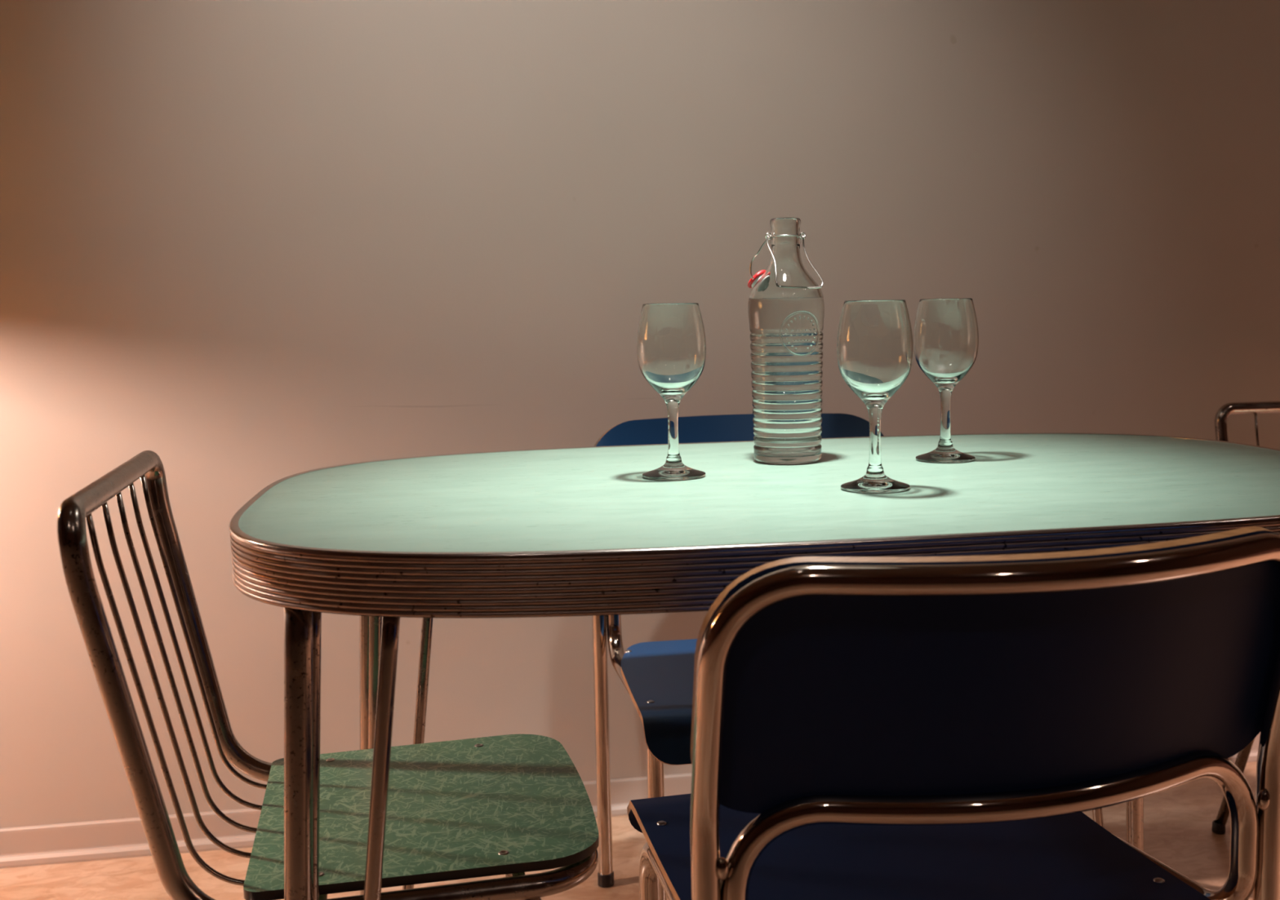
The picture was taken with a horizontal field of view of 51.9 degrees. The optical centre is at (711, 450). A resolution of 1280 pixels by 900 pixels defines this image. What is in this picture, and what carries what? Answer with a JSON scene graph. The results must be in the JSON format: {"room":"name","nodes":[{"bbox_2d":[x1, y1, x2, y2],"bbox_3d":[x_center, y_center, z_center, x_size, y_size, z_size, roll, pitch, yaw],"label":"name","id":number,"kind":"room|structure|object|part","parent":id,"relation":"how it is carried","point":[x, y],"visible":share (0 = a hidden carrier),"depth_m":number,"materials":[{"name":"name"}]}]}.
{"room":"dining room","nodes":[
{"label":"dining room","id":0,"kind":"room"},
{"bbox_2d":[0,762,1256,899],"bbox_3d":[0.134,1.012,0.026,6.000,0.100,4.983,-2,7,-10],"label":"floor","id":1,"kind":"structure","parent":0,"point":[1178,833],"depth_m":2.26,"materials":[{"name":"wood"}]},
{"bbox_2d":[56,450,599,899],"bbox_3d":[-0.373,0.408,1.414,0.474,0.800,0.549,-3,7,-14],"label":"chair","id":2,"kind":"object","parent":1,"relation":"on","point":[510,806],"visible":0.93,"depth_m":1.33,"materials":[{"name":"silver metal"}]},
{"bbox_3d":[-0.412,0.411,1.404,0.013,0.013,0.380,-3,7,-14],"label":"cross rail","id":3,"kind":"part","parent":2,"relation":"part of","materials":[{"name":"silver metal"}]},
{"bbox_3d":[-0.310,0.386,1.428,0.345,0.011,0.385,-3,7,-14],"label":"seat","id":4,"kind":"part","parent":2,"relation":"part of","materials":[{"name":"green laminate"}]},
{"bbox_3d":[-0.230,0.403,1.450,0.013,0.013,0.380,-3,7,-14],"label":"cross rail","id":5,"kind":"part","parent":2,"relation":"part of","materials":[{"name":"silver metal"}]},
{"bbox_3d":[-0.155,0.621,1.279,0.139,0.390,0.044,4,8,39],"label":"leg","id":6,"kind":"part","parent":2,"relation":"part of","materials":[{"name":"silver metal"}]},
{"bbox_2d":[591,413,883,899],"bbox_3d":[0.088,0.348,2.022,0.519,0.766,0.568,-2,7,-10],"label":"dining chair","id":7,"kind":"object","parent":1,"relation":"on","point":[658,677],"visible":0.32,"depth_m":2.12,"materials":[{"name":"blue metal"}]},
{"bbox_3d":[0.050,0.323,2.231,0.515,0.758,0.140,-2,7,-10],"label":"frame","id":8,"kind":"part","parent":7,"relation":"part of","materials":[{"name":"silver metal"}]},
{"bbox_3d":[0.088,0.444,2.044,0.468,0.560,0.433,-2,7,-10],"label":"seat frame","id":9,"kind":"part","parent":7,"relation":"part of","materials":[{"name":"silver metal"}]},
{"bbox_3d":[0.102,0.356,1.949,0.453,0.059,0.419,-2,7,-10],"label":"seat","id":10,"kind":"part","parent":7,"relation":"part of","materials":[{"name":"blue plastic"}]},
{"bbox_3d":[0.048,0.055,2.187,0.509,0.220,0.127,-2,7,-10],"label":"backrest","id":11,"kind":"part","parent":7,"relation":"part of","materials":[{"name":"blue laminate"}]},
{"bbox_2d":[228,432,1279,899],"bbox_3d":[0.132,0.406,1.546,1.255,0.758,0.795,-2,7,-10],"label":"dining table","id":12,"kind":"object","parent":1,"relation":"on","point":[573,531],"visible":0.83,"depth_m":1.22,"materials":[{"name":"green laminate"}]},
{"bbox_3d":[-0.371,0.471,1.178,0.025,0.723,0.066,5,9,42],"label":"leg","id":13,"kind":"part","parent":12,"relation":"part of","materials":[{"name":"silver metal"}]},
{"bbox_3d":[-0.366,0.469,1.191,0.062,0.723,0.017,-6,8,-39],"label":"leg rod","id":14,"kind":"part","parent":12,"relation":"part of","materials":[{"name":"silver metal"}]},
{"bbox_3d":[-0.450,0.410,1.724,0.066,0.723,0.025,2,7,27],"label":"leg","id":15,"kind":"part","parent":12,"relation":"part of","materials":[{"name":"silver metal"}]},
{"bbox_3d":[-0.440,0.411,1.713,0.062,0.723,0.017,1,7,19],"label":"leg rod","id":16,"kind":"part","parent":12,"relation":"part of","materials":[{"name":"silver metal"}]},
{"bbox_3d":[-0.306,0.471,1.163,0.094,0.723,0.015,-1,7,-4],"label":"leg rod","id":17,"kind":"part","parent":12,"relation":"part of","materials":[{"name":"silver metal"}]},
{"bbox_3d":[-0.394,0.405,1.761,0.094,0.723,0.015,-3,7,-16],"label":"leg rod","id":18,"kind":"part","parent":12,"relation":"part of","materials":[{"name":"silver metal"}]},
{"bbox_2d":[636,302,706,479],"bbox_3d":[-0.045,-0.069,1.515,0.080,0.200,0.080,1,7,14],"label":"wine glass","id":19,"kind":"object","parent":12,"relation":"on","point":[671,340],"visible":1,"depth_m":1.48,"materials":[{"name":"clear glass"}]},
{"bbox_2d":[747,217,824,464],"bbox_3d":[0.093,-0.136,1.635,0.095,0.301,0.096,-3,7,-19],"label":"bottle","id":20,"kind":"object","parent":12,"relation":"on","point":[786,305],"visible":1,"depth_m":1.60,"materials":[{"name":"clear glass"}]},
{"bbox_3d":[0.102,-0.230,1.606,0.068,0.066,0.036,-1,7,-1],"label":"locking lever","id":21,"kind":"part","parent":20,"relation":"part of","materials":[{"name":"silver metal"}]},
{"bbox_2d":[836,299,913,493],"bbox_3d":[0.173,-0.058,1.391,0.080,0.200,0.080,1,7,14],"label":"wine glass","id":22,"kind":"object","parent":12,"relation":"on","point":[875,344],"visible":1,"depth_m":1.36,"materials":[{"name":"clear glass"}]},
{"bbox_2d":[912,298,978,462],"bbox_3d":[0.290,-0.087,1.629,0.080,0.200,0.080,1,7,14],"label":"wine glass","id":23,"kind":"object","parent":12,"relation":"on","point":[945,340],"visible":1,"depth_m":1.60,"materials":[{"name":"clear glass"}]},
{"bbox_3d":[0.551,0.370,1.928,0.094,0.723,0.015,-1,7,-4],"label":"leg rod","id":24,"kind":"part","parent":12,"relation":"part of","materials":[{"name":"silver metal"}]},
{"bbox_3d":[0.616,0.370,1.913,0.025,0.723,0.066,5,9,42],"label":"leg","id":25,"kind":"part","parent":12,"relation":"part of","materials":[{"name":"silver metal"}]},
{"bbox_3d":[0.612,0.372,1.899,0.062,0.723,0.017,-6,8,-39],"label":"leg rod","id":26,"kind":"part","parent":12,"relation":"part of","materials":[{"name":"silver metal"}]},
{"bbox_2d":[626,526,1279,899],"bbox_3d":[0.212,0.431,1.281,0.551,0.766,0.569,-3,7,-14],"label":"dining chair","id":27,"kind":"object","parent":1,"relation":"on","point":[864,728],"visible":1,"depth_m":1.04,"materials":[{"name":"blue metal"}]},
{"bbox_3d":[0.181,0.426,1.331,0.462,0.059,0.457,-3,7,-14],"label":"seat","id":28,"kind":"part","parent":27,"relation":"part of","materials":[{"name":"blue laminate"}]},
{"bbox_3d":[0.216,0.528,1.282,0.500,0.560,0.433,-3,7,-14],"label":"seat frame","id":29,"kind":"part","parent":27,"relation":"part of","materials":[{"name":"silver metal"}]},
{"bbox_3d":[0.257,0.180,1.058,0.541,0.220,0.127,-3,7,-14],"label":"backrest","id":30,"kind":"part","parent":27,"relation":"part of","materials":[{"name":"blue laminate"}]},
{"bbox_2d":[1211,400,1279,835],"bbox_3d":[1.164,0.308,2.240,0.522,0.760,0.450,-2,7,-10],"label":"chair","id":31,"kind":"object","parent":1,"relation":"on","point":[1219,825],"visible":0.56,"depth_m":2.36,"materials":[{"name":"silver metal"}]},
{"bbox_3d":[0.964,0.495,2.301,0.143,0.371,0.047,3,8,33],"label":"leg","id":32,"kind":"part","parent":31,"relation":"part of","materials":[{"name":"silver metal"}]},
{"bbox_3d":[1.161,0.124,2.222,0.429,0.389,0.444,-2,7,-10],"label":"frame","id":33,"kind":"part","parent":31,"relation":"part of","materials":[{"name":"silver metal"}]},
{"bbox_2d":[0,0,1279,828],"bbox_3d":[-0.340,-0.681,2.350,6.200,2.950,0.100,-2,7,-10],"label":"wall","id":34,"kind":"structure","parent":0,"point":[247,246],"depth_m":2.34,"materials":[{"name":"paint"}]},
{"bbox_2d":[0,733,1260,869],"bbox_3d":[-0.307,0.659,2.445,5.998,0.066,0.018,-2,7,-10],"label":"baseboard","id":35,"kind":"structure","parent":34,"relation":"attached to","point":[122,838],"depth_m":2.32,"materials":[{"name":"beige paint"}]}
]}

